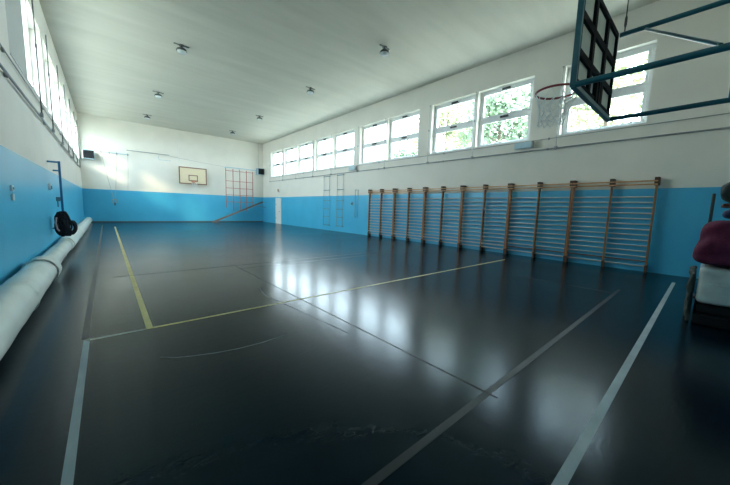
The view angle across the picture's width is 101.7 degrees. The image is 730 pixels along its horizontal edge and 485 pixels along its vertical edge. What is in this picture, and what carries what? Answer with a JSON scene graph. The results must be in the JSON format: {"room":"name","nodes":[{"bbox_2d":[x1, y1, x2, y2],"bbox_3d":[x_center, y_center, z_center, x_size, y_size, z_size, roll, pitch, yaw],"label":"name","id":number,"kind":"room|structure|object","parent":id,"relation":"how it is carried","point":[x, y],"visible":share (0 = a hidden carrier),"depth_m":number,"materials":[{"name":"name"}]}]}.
{"room":"sports hall","nodes":[
{"label":"sports hall","id":0,"kind":"room"},
{"bbox_2d":[0,0,83,284],"bbox_3d":[-9.741,-3.476,8.944,0.360,7.480,29.490,-4,8,-41],"label":"wall","id":1,"kind":"structure","parent":0,"point":[27,231],"depth_m":6.80,"materials":[{"name":"paint"}]},
{"bbox_2d":[10,185,14,199],"bbox_3d":[-5.741,-0.813,4.817,0.037,0.229,0.292,-4,8,-41],"label":"wall switch","id":2,"kind":"object","parent":1,"relation":"attached to","point":[12,188],"visible":1,"depth_m":4.82,"materials":[{"name":"white paint"}]},
{"bbox_2d":[5,0,33,88],"bbox_3d":[-7.224,-4.563,5.972,0.357,2.135,2.244,-4,8,-41],"label":"window","id":3,"kind":"structure","parent":1,"relation":"in","point":[13,7],"depth_m":6.08,"materials":[{"name":"white paint"}]},
{"bbox_2d":[0,43,78,160],"bbox_3d":[-9.383,-3.713,8.824,0.043,0.070,28.130,-4,8,-41],"label":"conduit","id":4,"kind":"object","parent":1,"relation":"attached to","point":[2,47],"visible":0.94,"depth_m":6.30,"materials":[{"name":"grey metal"}]},
{"bbox_2d":[0,63,80,167],"bbox_3d":[-8.991,-3.264,8.427,0.073,0.070,26.930,-4,8,-41],"label":"conduit","id":5,"kind":"object","parent":1,"relation":"attached to","point":[6,74],"visible":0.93,"depth_m":6.10,"materials":[{"name":"grey metal"}]},
{"bbox_2d":[31,0,43,117],"bbox_3d":[-7.800,-4.387,7.061,0.060,2.710,0.080,-4,8,-41],"label":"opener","id":6,"kind":"object","parent":5,"relation":"attached to","point":[35,43],"visible":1,"depth_m":7.06,"materials":[{"name":"white metal"}]},
{"bbox_2d":[45,34,54,132],"bbox_3d":[-9.185,-4.609,8.651,0.060,2.710,0.080,-4,8,-41],"label":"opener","id":7,"kind":"object","parent":5,"relation":"attached to","point":[53,129],"visible":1,"depth_m":8.64,"materials":[{"name":"white metal"}]},
{"bbox_2d":[56,65,63,144],"bbox_3d":[-10.871,-4.878,10.585,0.060,2.710,0.080,-4,8,-41],"label":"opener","id":8,"kind":"object","parent":5,"relation":"attached to","point":[56,65],"visible":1,"depth_m":10.57,"materials":[{"name":"white metal"}]},
{"bbox_2d":[63,84,69,152],"bbox_3d":[-12.374,-5.119,12.309,0.060,2.710,0.080,-4,8,-41],"label":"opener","id":9,"kind":"object","parent":5,"relation":"attached to","point":[63,84],"visible":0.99,"depth_m":12.30,"materials":[{"name":"white metal"}]},
{"bbox_2d":[69,99,73,157],"bbox_3d":[-13.864,-5.358,14.018,0.060,2.710,0.080,-4,8,-41],"label":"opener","id":10,"kind":"object","parent":5,"relation":"attached to","point":[69,99],"visible":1,"depth_m":14.02,"materials":[{"name":"white metal"}]},
{"bbox_2d":[73,111,77,163],"bbox_3d":[-15.577,-5.632,15.982,0.060,2.710,0.080,-4,8,-41],"label":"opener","id":11,"kind":"object","parent":5,"relation":"attached to","point":[73,111],"visible":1,"depth_m":15.97,"materials":[{"name":"white metal"}]},
{"bbox_2d":[76,120,80,166],"bbox_3d":[-17.014,-5.862,17.632,0.060,2.710,0.080,-4,8,-41],"label":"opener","id":12,"kind":"object","parent":5,"relation":"attached to","point":[76,120],"visible":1,"depth_m":17.63,"materials":[{"name":"white metal"}]},
{"bbox_2d":[47,160,63,228],"bbox_3d":[-8.671,-1.306,8.346,0.257,1.930,0.080,-4,8,-41],"label":"bracket","id":13,"kind":"object","parent":1,"relation":"attached to","point":[60,198],"visible":0.83,"depth_m":8.36,"materials":[{"name":"blue metal"}]},
{"bbox_2d":[54,211,77,236],"bbox_3d":[-8.487,-0.530,8.437,0.254,0.720,0.488,7,8,37],"label":"bundle","id":14,"kind":"object","parent":13,"relation":"hanging from","point":[62,221],"visible":1,"depth_m":8.37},
{"bbox_2d":[77,113,262,220],"bbox_3d":[-14.419,-5.317,24.038,12.440,7.480,0.360,-4,8,-41],"label":"wall","id":15,"kind":"structure","parent":0,"point":[147,187],"depth_m":22.75,"materials":[{"name":"paint"}]},
{"bbox_2d":[82,149,94,159],"bbox_3d":[-18.459,-5.866,19.820,0.600,0.580,0.565,-4,8,-41],"label":"heater","id":16,"kind":"object","parent":15,"relation":"attached to","point":[86,154],"visible":1,"depth_m":19.63,"materials":[{"name":"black metal"}]},
{"bbox_2d":[83,150,93,158],"bbox_3d":[-18.271,-5.839,19.630,0.535,0.520,0.006,-4,8,-41],"label":"grille","id":17,"kind":"object","parent":16,"relation":"attached to","point":[87,154],"depth_m":19.64,"materials":[{"name":"black metal"}]},
{"bbox_2d":[99,150,128,155],"bbox_3d":[-17.482,-6.253,20.711,1.600,0.250,0.440,-4,8,-41],"label":"bracket","id":18,"kind":"object","parent":15,"relation":"attached to","point":[100,151],"visible":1,"depth_m":20.52,"materials":[{"name":"white metal"}]},
{"bbox_2d":[101,154,117,204],"bbox_3d":[-17.628,-4.343,20.582,0.842,3.517,0.128,-4,8,-41],"label":"rings","id":19,"kind":"object","parent":18,"relation":"hanging from","point":[113,199],"visible":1,"depth_m":20.73,"materials":[{"name":"grey metal"}]},
{"bbox_2d":[127,150,165,154],"bbox_3d":[-16.073,-6.655,22.044,2.570,0.052,0.183,-4,8,-41],"label":"wall rail","id":20,"kind":"object","parent":15,"relation":"attached to","point":[127,150],"visible":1,"depth_m":21.92,"materials":[{"name":"white metal"}]},
{"bbox_2d":[92,221,262,221],"bbox_3d":[-14.407,-1.724,24.297,12.380,0.084,0.016,-4,8,-41],"label":"baseboard","id":21,"kind":"structure","parent":15,"relation":"attached to","point":[92,221],"depth_m":23.68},
{"bbox_2d":[178,166,206,186],"bbox_3d":[-13.704,-5.215,23.764,1.977,1.550,1.001,-4,8,-41],"label":"basketball backboard","id":22,"kind":"object","parent":15,"relation":"attached to","point":[187,175],"visible":1,"depth_m":23.82,"materials":[{"name":"beige paint"}]},
{"bbox_2d":[224,167,256,209],"bbox_3d":[-11.087,-4.686,26.569,2.720,3.770,0.327,-4,8,-41],"label":"climbing frame","id":23,"kind":"object","parent":15,"relation":"attached to","point":[246,172],"visible":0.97,"depth_m":26.32,"materials":[{"name":"red paint"}]},
{"bbox_2d":[256,168,263,174],"bbox_3d":[-9.691,-6.525,27.371,0.580,0.570,0.565,-4,8,-41],"label":"heater","id":24,"kind":"object","parent":15,"relation":"attached to","point":[260,171],"visible":1,"depth_m":27.16,"materials":[{"name":"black metal"}]},
{"bbox_2d":[39,0,658,143],"bbox_3d":[-4.788,-7.409,12.714,12.440,0.200,28.770,-4,8,-41],"label":"ceiling","id":25,"kind":"structure","parent":0,"point":[243,60],"depth_m":10.88,"materials":[{"name":"paint"}]},
{"bbox_2d":[153,91,163,98],"bbox_3d":[-10.718,-7.643,15.401,0.410,0.298,0.350,2,6,-2],"label":"ceiling lamp","id":26,"kind":"object","parent":25,"relation":"attached to","point":[157,95],"visible":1,"depth_m":15.32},
{"bbox_2d":[173,42,188,54],"bbox_3d":[-6.651,-6.996,10.767,0.410,0.298,0.350,2,6,-2],"label":"ceiling lamp","id":27,"kind":"object","parent":25,"relation":"attached to","point":[180,50],"visible":1,"depth_m":10.70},
{"bbox_2d":[306,86,314,94],"bbox_3d":[-2.620,-7.260,14.244,0.410,0.298,0.350,2,6,-2],"label":"ceiling lamp","id":28,"kind":"object","parent":25,"relation":"attached to","point":[310,92],"visible":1,"depth_m":14.14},
{"bbox_2d":[379,44,389,56],"bbox_3d":[0.687,-6.732,10.464,0.410,0.298,0.350,2,6,-2],"label":"ceiling lamp","id":29,"kind":"object","parent":25,"relation":"attached to","point":[384,52],"visible":1,"depth_m":10.39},
{"bbox_2d":[624,0,628,31],"bbox_3d":[4.095,-4.688,4.476,0.100,2.812,0.100,-4,8,-41],"label":"cable","id":30,"kind":"object","parent":25,"relation":"hanging from","point":[626,17],"visible":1,"depth_m":4.60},
{"bbox_2d":[0,222,729,484],"bbox_3d":[-5.016,-0.128,13.531,12.440,0.100,28.770,-4,8,-41],"label":"floor","id":31,"kind":"structure","parent":0,"point":[316,403],"depth_m":2.79,"materials":[{"name":"rubber"}]},
{"bbox_2d":[0,256,61,359],"bbox_3d":[-4.372,0.713,3.700,0.480,0.456,4.712,-4,8,-41],"label":"rolled mat","id":32,"kind":"object","parent":31,"relation":"on","point":[20,295],"visible":1,"depth_m":3.56,"materials":[{"name":"plastic"}]},
{"bbox_2d":[42,238,73,262],"bbox_3d":[-7.365,0.285,7.074,0.379,0.367,4.292,-4,8,-41],"label":"rolled mat","id":33,"kind":"object","parent":31,"relation":"on","point":[59,251],"visible":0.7,"depth_m":7.11,"materials":[{"name":"plastic"}]},
{"bbox_2d":[59,228,83,247],"bbox_3d":[-9.974,-0.161,10.106,0.433,0.415,3.702,-4,8,-41],"label":"rolled mat","id":34,"kind":"object","parent":31,"relation":"on","point":[75,238],"visible":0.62,"depth_m":9.40,"materials":[{"name":"plastic"}]},
{"bbox_2d":[60,340,89,484],"bbox_3d":[-1.691,1.253,1.702,0.050,0.002,3.900,-4,8,-41],"label":"court line","id":35,"kind":"object","parent":31,"relation":"on","point":[68,472],"visible":1,"depth_m":1.98,"materials":[{"name":"white paint"}]},
{"bbox_2d":[72,222,87,235],"bbox_3d":[-12.486,-0.570,12.988,0.446,0.429,3.912,-4,8,-41],"label":"rolled mat","id":36,"kind":"object","parent":31,"relation":"on","point":[83,226],"visible":0.52,"depth_m":12.97,"materials":[{"name":"plastic"}]},
{"bbox_2d":[81,219,90,225],"bbox_3d":[-15.027,-0.964,15.887,0.425,0.406,3.763,-4,8,-41],"label":"rolled mat","id":37,"kind":"object","parent":31,"relation":"on","point":[86,221],"visible":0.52,"depth_m":16.26,"materials":[{"name":"plastic"}]},
{"bbox_2d":[81,225,102,339],"bbox_3d":[-9.626,-0.015,10.782,0.060,0.002,20.250,-4,8,-41],"label":"court line","id":38,"kind":"object","parent":31,"relation":"on","point":[86,329],"visible":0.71,"depth_m":4.45,"materials":[{"name":"grey paint"}]},
{"bbox_2d":[90,328,145,339],"bbox_3d":[-2.772,1.034,3.350,0.485,0.002,0.040,-4,8,-41],"label":"court line","id":39,"kind":"object","parent":31,"relation":"on","point":[145,328],"visible":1,"depth_m":3.34,"materials":[{"name":"white paint"}]},
{"bbox_2d":[114,227,152,328],"bbox_3d":[-8.629,0.048,10.493,0.065,0.002,18.600,-4,8,-41],"label":"court line","id":40,"kind":"object","parent":31,"relation":"on","point":[148,324],"visible":1,"depth_m":4.86,"materials":[{"name":"yellow paint"}]},
{"bbox_2d":[159,334,286,357],"bbox_3d":[-1.443,1.096,3.162,1.207,0.001,0.296,-4,8,-41],"label":"court line","id":41,"kind":"object","parent":31,"relation":"on","point":[285,334],"visible":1,"depth_m":3.00,"materials":[{"name":"grey paint"}]},
{"bbox_2d":[213,202,265,221],"bbox_3d":[-10.947,-2.736,26.185,4.637,1.931,0.340,-4,8,-41],"label":"beam","id":42,"kind":"structure","parent":31,"relation":"on","point":[259,202],"depth_m":25.98,"materials":[{"name":"brown wood"}]},
{"bbox_2d":[118,249,400,276],"bbox_3d":[-1.798,0.476,8.590,8.400,0.002,0.030,-4,8,-41],"label":"court line","id":43,"kind":"object","parent":31,"relation":"on","point":[400,249],"visible":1,"depth_m":7.43,"materials":[{"name":"grey paint"}]},
{"bbox_2d":[285,304,346,332],"bbox_3d":[-0.730,1.016,4.074,0.142,0.001,1.451,-4,8,-41],"label":"court line","id":44,"kind":"object","parent":31,"relation":"on","point":[285,304],"visible":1,"depth_m":3.97,"materials":[{"name":"grey paint"}]},
{"bbox_2d":[153,259,504,327],"bbox_3d":[1.007,0.786,6.610,9.370,0.002,0.040,-4,8,-41],"label":"court line","id":45,"kind":"object","parent":31,"relation":"on","point":[504,259],"visible":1,"depth_m":4.69,"materials":[{"name":"paint"}]},
{"bbox_2d":[241,249,424,268],"bbox_3d":[-0.118,0.429,9.474,7.500,0.002,0.030,-4,8,-41],"label":"court line","id":46,"kind":"object","parent":31,"relation":"on","point":[423,249],"visible":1,"depth_m":8.52,"materials":[{"name":"black paint"}]},
{"bbox_2d":[238,267,497,397],"bbox_3d":[-1.027,0.924,4.816,0.020,0.002,6.430,-4,8,-41],"label":"court line","id":47,"kind":"object","parent":31,"relation":"on","point":[238,267],"visible":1,"depth_m":3.50,"materials":[{"name":"black paint"}]},
{"bbox_2d":[367,188,393,238],"bbox_3d":[0.866,-1.561,15.934,0.237,2.573,1.971,-4,8,-41],"label":"wall bars","id":48,"kind":"object","parent":31,"relation":"on","point":[370,192],"visible":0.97,"depth_m":15.95,"materials":[{"name":"brown wood"}]},
{"bbox_2d":[392,187,423,242],"bbox_3d":[2.120,-1.360,14.494,0.237,2.573,1.971,-4,8,-41],"label":"wall bars","id":49,"kind":"object","parent":31,"relation":"on","point":[409,190],"visible":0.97,"depth_m":14.48,"materials":[{"name":"brown wood"}]},
{"bbox_2d":[422,185,461,247],"bbox_3d":[3.375,-1.159,13.055,0.237,2.573,1.971,-4,8,-41],"label":"wall bars","id":50,"kind":"object","parent":31,"relation":"on","point":[443,188],"visible":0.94,"depth_m":13.03,"materials":[{"name":"brown wood"}]},
{"bbox_2d":[458,183,509,253],"bbox_3d":[4.630,-0.958,11.616,0.237,2.573,1.971,-4,8,-41],"label":"wall bars","id":51,"kind":"object","parent":31,"relation":"on","point":[485,186],"visible":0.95,"depth_m":11.58,"materials":[{"name":"brown wood"}]},
{"bbox_2d":[361,289,620,484],"bbox_3d":[2.341,1.164,3.614,7.700,0.002,0.055,-4,8,-41],"label":"court line","id":52,"kind":"object","parent":31,"relation":"on","point":[405,456],"visible":1,"depth_m":2.20,"materials":[{"name":"grey paint"}]},
{"bbox_2d":[504,181,572,261],"bbox_3d":[5.884,-0.757,10.176,0.237,2.573,1.971,-4,8,-41],"label":"wall bars","id":53,"kind":"object","parent":31,"relation":"on","point":[539,185],"visible":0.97,"depth_m":10.11,"materials":[{"name":"brown wood"}]},
{"bbox_2d":[564,177,660,272],"bbox_3d":[7.139,-0.556,8.737,0.237,2.573,1.971,-4,8,-41],"label":"wall bars","id":54,"kind":"object","parent":31,"relation":"on","point":[657,181],"visible":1,"depth_m":8.62,"materials":[{"name":"brown wood"}]},
{"bbox_2d":[551,282,674,484],"bbox_3d":[4.006,1.154,4.173,8.550,0.002,0.060,-4,8,-41],"label":"court line","id":55,"kind":"object","parent":31,"relation":"on","point":[571,463],"visible":1,"depth_m":2.27,"materials":[{"name":"white paint"}]},
{"bbox_2d":[693,194,715,296],"bbox_3d":[6.510,0.068,5.671,0.320,1.979,0.320,-4,8,-41],"label":"steel post","id":56,"kind":"object","parent":31,"relation":"on","point":[713,195],"visible":0.2,"depth_m":5.58,"materials":[{"name":"black metal"}]},
{"bbox_2d":[691,292,729,329],"bbox_3d":[5.775,1.086,4.579,2.045,0.150,0.955,-4,8,-41],"label":"mat","id":57,"kind":"object","parent":31,"relation":"on","point":[710,320],"visible":0.53,"depth_m":4.15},
{"bbox_2d":[695,300,729,317],"bbox_3d":[5.801,0.940,4.568,1.946,0.138,0.938,-4,8,-41],"label":"mat","id":58,"kind":"object","parent":57,"relation":"on","point":[722,311],"visible":0.27,"depth_m":4.16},
{"bbox_2d":[695,263,729,306],"bbox_3d":[5.797,0.607,4.526,2.039,0.531,0.962,-4,8,-41],"label":"mattress","id":59,"kind":"object","parent":58,"relation":"on","point":[713,285],"visible":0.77,"depth_m":4.12,"materials":[{"name":"white fabric"}]},
{"bbox_2d":[683,265,696,320],"bbox_3d":[5.145,0.757,4.709,1.202,0.730,0.085,-4,8,-41],"label":"canvas cover","id":60,"kind":"object","parent":59,"relation":"hanging from","point":[690,285],"visible":1,"depth_m":4.34,"materials":[{"name":"grey fabric"}]},
{"bbox_2d":[692,220,729,266],"bbox_3d":[5.690,0.006,4.418,1.892,0.648,1.046,-4,8,-41],"label":"blanket","id":61,"kind":"object","parent":59,"relation":"on","point":[713,245],"visible":1,"depth_m":4.10,"materials":[{"name":"purple fabric"}]},
{"bbox_2d":[722,209,729,218],"bbox_3d":[5.663,-0.393,4.183,0.989,0.161,0.800,-4,8,-41],"label":"folded cloth","id":62,"kind":"object","parent":61,"relation":"on","point":[726,214],"visible":1,"depth_m":4.18,"materials":[{"name":"blue fabric"}]},
{"bbox_2d":[721,203,729,207],"bbox_3d":[5.688,-0.517,4.205,0.909,0.061,0.828,-4,8,-41],"label":"folded cloth","id":63,"kind":"object","parent":62,"relation":"on","point":[726,205],"visible":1,"depth_m":4.25,"materials":[{"name":"fabric"}]},
{"bbox_2d":[720,182,729,202],"bbox_3d":[5.691,-0.715,4.194,1.026,0.323,0.876,-4,8,-41],"label":"folded cloth","id":64,"kind":"object","parent":63,"relation":"on","point":[725,189],"visible":1,"depth_m":4.20,"materials":[{"name":"grey fabric"}]},
{"bbox_2d":[263,0,729,278],"bbox_3d":[-0.061,-4.110,17.295,0.360,7.480,29.490,-4,8,-41],"label":"wall","id":65,"kind":"structure","parent":0,"point":[691,167],"depth_m":9.73,"materials":[{"name":"paint"}]},
{"bbox_2d":[273,151,281,176],"bbox_3d":[-7.554,-6.788,25.696,0.287,2.135,2.134,-4,8,-41],"label":"window","id":66,"kind":"structure","parent":65,"relation":"in","point":[278,152],"depth_m":26.21,"materials":[{"name":"white paint"}]},
{"bbox_2d":[275,198,281,223],"bbox_3d":[-7.495,-2.732,25.654,0.108,2.205,1.090,-4,8,-41],"label":"door","id":67,"kind":"structure","parent":65,"relation":"in","point":[278,201],"depth_m":25.59,"materials":[{"name":"white paint"}]},
{"bbox_2d":[286,146,296,174],"bbox_3d":[-5.874,-6.519,23.769,0.287,2.135,2.194,-4,8,-41],"label":"window","id":68,"kind":"structure","parent":65,"relation":"in","point":[292,148],"depth_m":24.20,"materials":[{"name":"white paint"}]},
{"bbox_2d":[300,142,311,172],"bbox_3d":[-4.384,-6.280,22.060,0.287,2.135,2.174,-4,8,-41],"label":"window","id":69,"kind":"structure","parent":65,"relation":"in","point":[310,143],"depth_m":22.42,"materials":[{"name":"white paint"}]},
{"bbox_2d":[315,136,332,170],"bbox_3d":[-2.751,-6.019,20.186,0.287,2.135,2.194,-4,8,-41],"label":"window","id":70,"kind":"structure","parent":65,"relation":"in","point":[327,138],"depth_m":20.55,"materials":[{"name":"white paint"}]},
{"bbox_2d":[323,176,330,225],"bbox_3d":[-2.551,-2.800,19.909,0.119,3.300,0.730,-4,8,-41],"label":"ladder","id":71,"kind":"object","parent":65,"relation":"attached to","point":[324,176],"visible":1,"depth_m":19.87,"materials":[{"name":"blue metal"}]},
{"bbox_2d":[336,174,344,226],"bbox_3d":[-1.558,-2.641,18.770,0.119,3.300,0.690,-4,8,-41],"label":"ladder","id":72,"kind":"object","parent":65,"relation":"attached to","point":[337,174],"visible":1,"depth_m":18.71,"materials":[{"name":"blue metal"}]},
{"bbox_2d":[335,130,353,167],"bbox_3d":[-1.274,-5.782,18.492,0.287,2.135,2.154,-4,8,-41],"label":"window","id":73,"kind":"structure","parent":65,"relation":"in","point":[349,149],"depth_m":18.81,"materials":[{"name":"white paint"}]},
{"bbox_2d":[362,120,386,163],"bbox_3d":[0.497,-5.499,16.460,0.287,2.135,2.134,-4,8,-41],"label":"window","id":74,"kind":"structure","parent":65,"relation":"in","point":[381,142],"depth_m":16.73,"materials":[{"name":"white paint"}]},
{"bbox_2d":[386,111,419,160],"bbox_3d":[1.935,-5.268,14.811,0.287,2.135,2.094,-4,8,-41],"label":"window","id":75,"kind":"structure","parent":65,"relation":"in","point":[413,135],"depth_m":15.00,"materials":[{"name":"white paint"}]},
{"bbox_2d":[432,95,475,153],"bbox_3d":[3.771,-4.974,12.704,0.287,2.135,2.094,-4,8,-41],"label":"window","id":76,"kind":"structure","parent":65,"relation":"in","point":[467,124],"depth_m":12.78,"materials":[{"name":"white paint"}]},
{"bbox_2d":[270,126,729,181],"bbox_3d":[0.362,-4.035,16.473,0.073,0.070,26.930,-4,8,-41],"label":"conduit","id":77,"kind":"object","parent":65,"relation":"attached to","point":[729,126],"visible":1,"depth_m":9.49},
{"bbox_2d":[282,149,282,180],"bbox_3d":[-6.798,-6.393,24.495,0.060,2.550,0.080,-4,8,-41],"label":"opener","id":78,"kind":"object","parent":77,"relation":"attached to","point":[282,149],"visible":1,"depth_m":24.49,"materials":[{"name":"white metal"}]},
{"bbox_2d":[349,166,356,170],"bbox_3d":[-0.727,-4.374,17.503,0.150,0.227,0.612,-4,8,-41],"label":"box","id":79,"kind":"object","parent":77,"relation":"attached to","point":[350,167],"visible":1,"depth_m":17.40,"materials":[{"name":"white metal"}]},
{"bbox_2d":[426,105,430,163],"bbox_3d":[2.880,-4.843,13.393,0.060,2.550,0.080,-4,8,-41],"label":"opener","id":80,"kind":"object","parent":77,"relation":"attached to","point":[430,105],"visible":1,"depth_m":13.41,"materials":[{"name":"white metal"}]},
{"bbox_2d":[471,92,476,158],"bbox_3d":[4.317,-4.613,11.744,0.060,2.550,0.080,-4,8,-41],"label":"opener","id":81,"kind":"object","parent":77,"relation":"attached to","point":[476,92],"visible":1,"depth_m":11.77,"materials":[{"name":"white metal"}]},
{"bbox_2d":[514,141,533,149],"bbox_3d":[5.527,-3.373,10.328,0.150,0.227,0.592,-4,8,-41],"label":"box","id":82,"kind":"object","parent":77,"relation":"attached to","point":[528,144],"visible":1,"depth_m":10.28,"materials":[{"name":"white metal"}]},
{"bbox_2d":[554,66,564,148],"bbox_3d":[6.245,-4.305,9.532,0.060,2.550,0.080,-4,8,-41],"label":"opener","id":83,"kind":"object","parent":77,"relation":"attached to","point":[555,147],"visible":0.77,"depth_m":9.56,"materials":[{"name":"white metal"}]},
{"bbox_2d":[272,113,729,177],"bbox_3d":[0.319,-4.379,16.521,0.042,0.070,27.130,-4,8,-41],"label":"conduit","id":84,"kind":"object","parent":65,"relation":"attached to","point":[549,138],"visible":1,"depth_m":9.40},
{"bbox_2d":[475,78,534,147],"bbox_3d":[5.186,-4.748,11.081,0.287,2.135,2.024,-4,8,-41],"label":"window","id":85,"kind":"structure","parent":65,"relation":"in","point":[483,120],"depth_m":11.08,"materials":[{"name":"white paint"}]},
{"bbox_2d":[559,43,656,135],"bbox_3d":[7.130,-4.436,8.851,0.287,2.135,2.074,-4,8,-41],"label":"window","id":86,"kind":"structure","parent":65,"relation":"in","point":[645,87],"depth_m":8.46,"materials":[{"name":"white paint"}]},
{"bbox_3d":[4.617,-2.269,2.201,12.440,7.480,0.360,-4,8,-41],"label":"wall","id":87,"kind":"structure","parent":0,"visible":0},
{"bbox_2d":[534,0,729,127],"bbox_3d":[3.713,-2.478,3.631,2.080,1.521,3.005,-4,8,-41],"label":"basketball hoop","id":88,"kind":"object","parent":87,"relation":"attached to","point":[593,73],"visible":1,"depth_m":4.01,"materials":[{"name":"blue metal"}]},
{"label":"outside","id":89,"kind":"structure","parent":0,"visible":0},
{"bbox_3d":[-6.047,-0.033,14.733,132.440,0.380,130.000,-4,8,-41],"label":"ground","id":90,"kind":"structure","parent":89,"visible":0},
{"bbox_2d":[392,138,417,157],"bbox_3d":[3.665,-5.312,26.749,5.999,8.037,4.476,-4,8,-41],"label":"tree","id":91,"kind":"object","parent":90,"relation":"on","point":[404,152],"visible":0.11,"depth_m":26.20,"materials":[{"name":"green plant"}]},
{"bbox_2d":[404,101,473,152],"bbox_3d":[6.003,-5.766,20.688,6.204,10.435,6.172,2,6,-1],"label":"tree","id":92,"kind":"object","parent":90,"relation":"on","point":[451,118],"visible":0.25,"depth_m":19.54,"materials":[{"name":"green plant"}]},
{"bbox_2d":[456,85,530,146],"bbox_3d":[7.095,-4.594,15.787,5.141,9.268,4.733,3,7,11],"label":"tree","id":93,"kind":"object","parent":90,"relation":"on","point":[496,104],"visible":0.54,"depth_m":14.99,"materials":[{"name":"green plant"}]},
{"bbox_2d":[568,53,647,130],"bbox_3d":[12.152,-4.990,15.010,6.567,10.543,6.670,-4,8,-41],"label":"tree","id":94,"kind":"object","parent":90,"relation":"on","point":[618,82],"visible":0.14,"depth_m":13.66,"materials":[{"name":"green plant"}]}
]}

